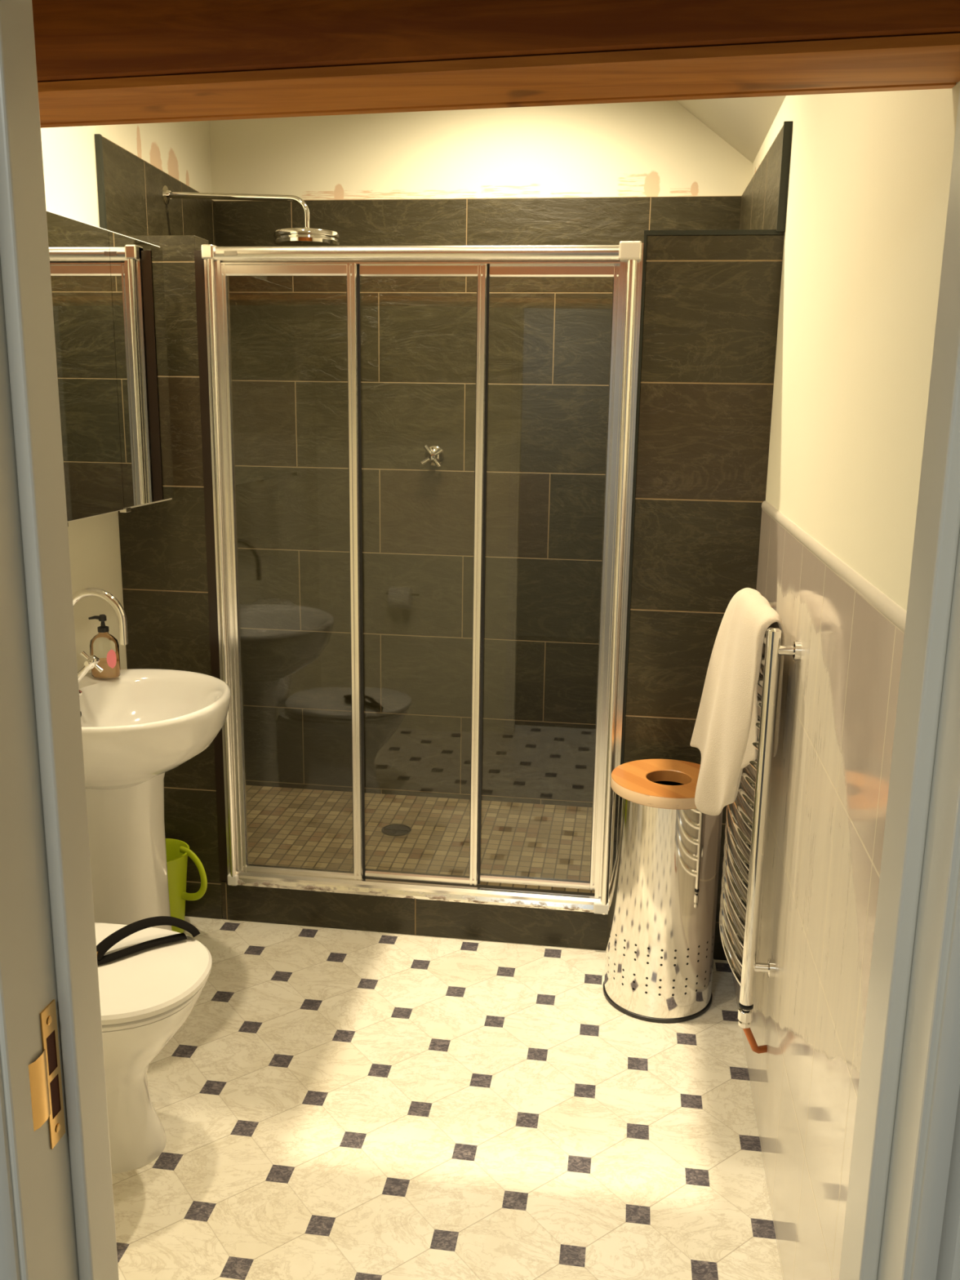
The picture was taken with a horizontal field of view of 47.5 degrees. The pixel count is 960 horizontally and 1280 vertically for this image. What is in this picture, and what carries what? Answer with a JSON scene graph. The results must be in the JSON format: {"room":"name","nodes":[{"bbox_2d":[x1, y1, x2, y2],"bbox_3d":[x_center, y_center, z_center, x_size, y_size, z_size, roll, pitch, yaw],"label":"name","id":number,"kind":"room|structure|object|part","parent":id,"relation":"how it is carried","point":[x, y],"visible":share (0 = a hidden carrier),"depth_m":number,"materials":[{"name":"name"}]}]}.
{"room":"bathroom","nodes":[
{"label":"bathroom","id":0,"kind":"room"},
{"bbox_2d":[40,120,212,672],"bbox_3d":[-1.202,-0.500,2.658,0.172,3.020,3.364,2,13,6],"label":"wall","id":1,"kind":"structure","parent":0,"point":[181,150],"depth_m":3.07,"materials":[{"name":"beige paint"}]},
{"bbox_2d":[46,210,173,526],"bbox_3d":[-1.032,-0.621,2.535,0.209,0.689,1.022,3,13,8],"label":"upper cabinet","id":2,"kind":"object","parent":1,"relation":"attached to","point":[108,286],"visible":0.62,"depth_m":2.68,"materials":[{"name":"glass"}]},
{"bbox_3d":[-0.930,-0.628,2.558,0.005,0.673,0.320,3,13,8],"label":"mirror door","id":3,"kind":"part","parent":2,"relation":"part of","materials":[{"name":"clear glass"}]},
{"bbox_3d":[-0.886,-0.698,2.863,0.005,0.670,0.309,3,13,8],"label":"mirror door","id":4,"kind":"part","parent":2,"relation":"part of","materials":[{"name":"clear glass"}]},
{"bbox_2d":[102,136,215,245],"bbox_3d":[-1.023,-0.364,3.717,0.012,2.300,1.019,2,13,4],"label":"wall","id":5,"kind":"structure","parent":0,"point":[135,206],"depth_m":3.31,"materials":[{"name":"tile"}]},
{"bbox_2d":[162,185,339,246],"bbox_3d":[-0.728,-1.342,3.447,0.575,0.186,0.204,3,13,8],"label":"shower","id":6,"kind":"object","parent":5,"relation":"attached to","point":[305,236],"visible":0.94,"depth_m":3.41,"materials":[{"name":"silver metal"}]},
{"bbox_3d":[-0.774,-1.357,3.451,0.483,0.121,0.019,3,13,8],"label":"arm","id":7,"kind":"part","parent":6,"relation":"part of","materials":[{"name":"silver metal"}]},
{"bbox_2d":[245,785,595,893],"bbox_3d":[-0.124,0.759,3.885,1.896,0.060,0.918,3,13,8],"label":"floor","id":8,"kind":"structure","parent":0,"point":[288,827],"depth_m":3.96,"materials":[{"name":"tile"}]},
{"bbox_2d":[381,823,411,835],"bbox_3d":[-0.307,0.697,4.003,0.110,0.004,0.110,3,13,8],"label":"drain grate","id":9,"kind":"object","parent":8,"relation":"on","point":[395,829],"visible":1,"depth_m":4.00,"materials":[{"name":"metal"}]},
{"bbox_2d":[111,915,782,1279],"bbox_3d":[-0.348,1.151,2.366,1.965,0.050,2.330,3,13,8],"label":"floor","id":10,"kind":"structure","parent":0,"point":[330,1104],"depth_m":2.48,"materials":[{"name":"tile"}]},
{"bbox_2d":[94,922,212,1173],"bbox_3d":[-0.897,0.713,2.322,0.648,0.809,0.382,3,13,8],"label":"toilet","id":11,"kind":"object","parent":10,"relation":"on","point":[146,996],"visible":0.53,"depth_m":2.28,"materials":[{"name":"white ceramic"}]},
{"bbox_2d":[96,915,199,964],"bbox_3d":[-0.735,0.647,2.377,0.251,0.052,0.065,-8,15,-35],"label":"strap","id":12,"kind":"object","parent":11,"relation":"on","point":[105,944],"visible":0.88,"depth_m":2.37,"materials":[{"name":"black"}]},
{"bbox_3d":[-0.818,0.699,2.308,0.490,0.026,0.382,3,13,8],"label":"lid","id":13,"kind":"part","parent":11,"relation":"part of","materials":[{"name":"white plastic"}]},
{"bbox_3d":[-0.823,0.722,2.314,0.482,0.015,0.368,3,13,8],"label":"seat","id":14,"kind":"part","parent":11,"relation":"part of","materials":[{"name":"white plastic"}]},
{"bbox_2d":[78,668,231,930],"bbox_3d":[-0.897,0.563,2.864,0.490,0.864,0.568,3,13,8],"label":"basin","id":15,"kind":"object","parent":10,"relation":"on","point":[139,726],"visible":0.63,"depth_m":2.81,"materials":[{"name":"white ceramic"}]},
{"bbox_2d":[78,684,82,696],"bbox_3d":[-1.044,0.101,2.777,0.052,0.080,0.052,3,13,8],"label":"tap","id":16,"kind":"object","parent":15,"relation":"attached to","point":[80,691],"depth_m":2.78,"materials":[{"name":"silver metal"}]},
{"bbox_2d":[72,587,128,696],"bbox_3d":[-0.975,0.003,2.760,0.186,0.280,0.069,1,13,2],"label":"tap","id":17,"kind":"object","parent":15,"relation":"attached to","point":[91,661],"visible":0.59,"depth_m":2.72,"materials":[{"name":"silver metal"}]},
{"bbox_3d":[-0.997,0.071,2.769,0.071,0.084,0.062,-7,15,-31],"label":"cross handle","id":18,"kind":"part","parent":17,"relation":"part of","materials":[{"name":"silver metal"}]},
{"bbox_3d":[-0.968,0.006,2.745,0.171,0.278,0.021,3,13,8],"label":"spout","id":19,"kind":"part","parent":17,"relation":"part of","materials":[{"name":"silver metal"}]},
{"bbox_2d":[88,613,120,678],"bbox_3d":[-1.015,0.015,2.942,0.079,0.170,0.057,3,13,8],"label":"soap dispenser","id":20,"kind":"object","parent":15,"relation":"on","point":[113,655],"visible":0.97,"depth_m":2.95,"materials":[{"name":"clear glass"}]},
{"bbox_2d":[89,631,120,678],"bbox_3d":[-1.015,0.036,2.947,0.079,0.126,0.057,3,13,8],"label":"bottle","id":21,"kind":"object","parent":20,"relation":"attached to","point":[113,655],"depth_m":2.96,"materials":[{"name":"clear glass"}]},
{"bbox_3d":[-0.893,0.251,2.794,0.490,0.224,0.568,3,13,8],"label":"bowl","id":22,"kind":"part","parent":15,"relation":"part of","materials":[{"name":"white ceramic"}]},
{"bbox_2d":[165,838,207,933],"bbox_3d":[-0.960,0.760,3.316,0.229,0.283,0.194,-5,14,-23],"label":"jug","id":23,"kind":"object","parent":10,"relation":"on","point":[178,851],"visible":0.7,"depth_m":3.27,"materials":[{"name":"plastic"}]},
{"bbox_3d":[-0.862,0.705,3.284,0.094,0.159,0.043,3,13,8],"label":"loop handle","id":24,"kind":"part","parent":23,"relation":"part of","materials":[{"name":"plastic"}]},
{"bbox_2d":[221,881,607,950],"bbox_3d":[-0.196,0.835,3.386,1.228,0.128,0.100,3,13,8],"label":"curb","id":25,"kind":"object","parent":10,"relation":"on","point":[428,917],"visible":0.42,"depth_m":3.34,"materials":[{"name":"tile"}]},
{"bbox_2d":[194,240,643,914],"bbox_3d":[-0.190,-0.139,3.127,1.226,1.890,0.084,3,13,8],"label":"shower enclosure","id":26,"kind":"object","parent":25,"relation":"on","point":[623,262],"visible":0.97,"depth_m":3.08,"materials":[{"name":"metal"}]},
{"bbox_3d":[-0.537,-0.151,3.168,0.386,1.796,0.019,3,13,8],"label":"sliding door","id":27,"kind":"part","parent":26,"relation":"part of","materials":[{"name":"glass"}]},
{"bbox_3d":[-0.190,0.757,3.327,1.152,0.042,0.069,3,13,8],"label":"sill rail","id":28,"kind":"part","parent":26,"relation":"part of","materials":[{"name":"metal"}]},
{"bbox_3d":[-0.159,-1.034,2.929,1.142,0.046,0.065,3,13,8],"label":"header rail","id":29,"kind":"part","parent":26,"relation":"part of","materials":[{"name":"metal"}]},
{"bbox_3d":[-0.175,-0.141,3.133,0.366,1.790,0.019,3,13,8],"label":"sliding door","id":30,"kind":"part","parent":26,"relation":"part of","materials":[{"name":"glass"}]},
{"bbox_3d":[0.180,-0.131,3.099,0.372,1.784,0.019,3,13,8],"label":"sliding door","id":31,"kind":"part","parent":26,"relation":"part of","materials":[{"name":"glass"}]},
{"bbox_2d":[603,759,723,1022],"bbox_3d":[0.499,0.676,2.974,0.307,0.636,0.307,3,13,8],"label":"bin","id":32,"kind":"object","parent":10,"relation":"on","point":[664,859],"visible":0.87,"depth_m":2.86,"materials":[{"name":"metal"}]},
{"bbox_3d":[0.504,0.382,2.908,0.307,0.032,0.307,3,13,8],"label":"lid","id":33,"kind":"part","parent":32,"relation":"part of","materials":[{"name":"brown wood"}]},
{"bbox_2d":[118,235,784,959],"bbox_3d":[-0.144,-0.097,3.173,1.845,2.040,0.100,3,13,8],"label":"wall","id":34,"kind":"structure","parent":0,"point":[712,302],"depth_m":3.00,"materials":[{"name":"tile"}]},
{"bbox_2d":[94,133,106,229],"bbox_3d":[-1.041,-1.248,2.992,0.015,0.260,0.012,3,13,8],"label":"trim","id":35,"kind":"structure","parent":34,"relation":"attached to","point":[98,137],"depth_m":2.98,"materials":[{"name":"black tile"}]},
{"bbox_2d":[620,229,779,764],"bbox_3d":[0.589,-0.133,3.060,0.343,1.911,0.106,3,13,8],"label":"trim","id":36,"kind":"structure","parent":34,"relation":"attached to","point":[735,232],"depth_m":2.90,"materials":[{"name":"black tile"}]},
{"bbox_2d":[776,120,792,231],"bbox_3d":[0.768,-1.167,2.748,0.021,0.260,0.010,3,13,8],"label":"trim","id":37,"kind":"structure","parent":34,"relation":"attached to","point":[788,126],"depth_m":2.74,"materials":[{"name":"black tile"}]},
{"bbox_2d":[208,100,752,807],"bbox_3d":[0.005,-0.796,4.066,2.090,3.020,0.132,3,13,8],"label":"wall","id":38,"kind":"structure","parent":0,"point":[549,342],"depth_m":4.04,"materials":[{"name":"stone"}]},
{"bbox_2d":[420,444,444,468],"bbox_3d":[-0.173,-0.678,4.017,0.086,0.086,0.063,3,13,8],"label":"shower valve","id":39,"kind":"object","parent":38,"relation":"attached to","point":[434,455],"visible":1,"depth_m":4.00,"materials":[{"name":"silver metal"}]},
{"bbox_2d":[675,95,786,163],"bbox_3d":[-0.198,-1.595,2.271,2.085,0.725,3.360,3,13,8],"label":"ceiling","id":40,"kind":"structure","parent":0,"point":[744,123],"depth_m":3.41,"materials":[{"name":"paint"}]},
{"bbox_2d":[31,0,959,128],"bbox_3d":[-0.353,-0.918,1.343,1.869,0.467,0.211,4,13,12],"label":"ceiling beam","id":41,"kind":"structure","parent":40,"relation":"attached to","point":[99,62],"depth_m":1.26,"materials":[{"name":"brown wood"}]},
{"bbox_2d":[731,80,959,1279],"bbox_3d":[0.738,-0.112,2.463,0.152,2.405,3.360,3,13,8],"label":"wall","id":42,"kind":"structure","parent":0,"point":[830,770],"depth_m":1.84,"materials":[{"name":"white paint"}]},
{"bbox_2d":[742,1026,767,1053],"bbox_3d":[0.604,0.872,2.385,0.069,0.077,0.023,-2,13,-11],"label":"pipe","id":43,"kind":"object","parent":42,"relation":"attached to","point":[757,1049],"visible":0.96,"depth_m":2.38,"materials":[{"name":"orange metal"}]},
{"bbox_2d":[719,600,801,1028],"bbox_3d":[0.621,0.361,2.499,0.095,0.889,0.495,3,13,8],"label":"towel radiator","id":44,"kind":"object","parent":42,"relation":"attached to","point":[731,913],"visible":0.65,"depth_m":2.32,"materials":[{"name":"silver metal"}]},
{"bbox_2d":[689,587,785,815],"bbox_3d":[0.571,0.154,2.449,0.161,0.512,0.408,3,13,8],"label":"towel","id":45,"kind":"object","parent":44,"relation":"hanging from","point":[725,731],"visible":0.93,"depth_m":2.39,"materials":[{"name":"white fabric"}]},
{"bbox_2d":[761,500,906,632],"bbox_3d":[0.619,-0.146,1.939,0.010,0.021,2.048,3,13,8],"label":"trim","id":46,"kind":"structure","parent":42,"relation":"attached to","point":[884,604],"depth_m":1.75,"materials":[{"name":"beige tile"}]},
{"bbox_3d":[-0.439,-0.111,0.968,2.085,3.020,0.140,3,13,8],"label":"wall","id":47,"kind":"structure","parent":0,"visible":0},
{"bbox_2d":[0,0,959,1279],"bbox_3d":[-0.028,0.348,1.001,0.953,2.121,0.167,3,13,8],"label":"door frame","id":48,"kind":"structure","parent":47,"relation":"in","point":[902,1218],"depth_m":0.97,"materials":[{"name":"white paint"}]},
{"bbox_3d":[-0.426,0.435,1.068,0.005,0.150,0.056,3,13,10],"label":"strike plate","id":49,"kind":"part","parent":48,"relation":"part of","materials":[{"name":"gold metal"}]},
{"bbox_3d":[-0.038,0.363,0.931,0.953,2.121,0.022,3,13,8],"label":"casing","id":50,"kind":"part","parent":48,"relation":"part of","materials":[{"name":"white paint"}]}
]}

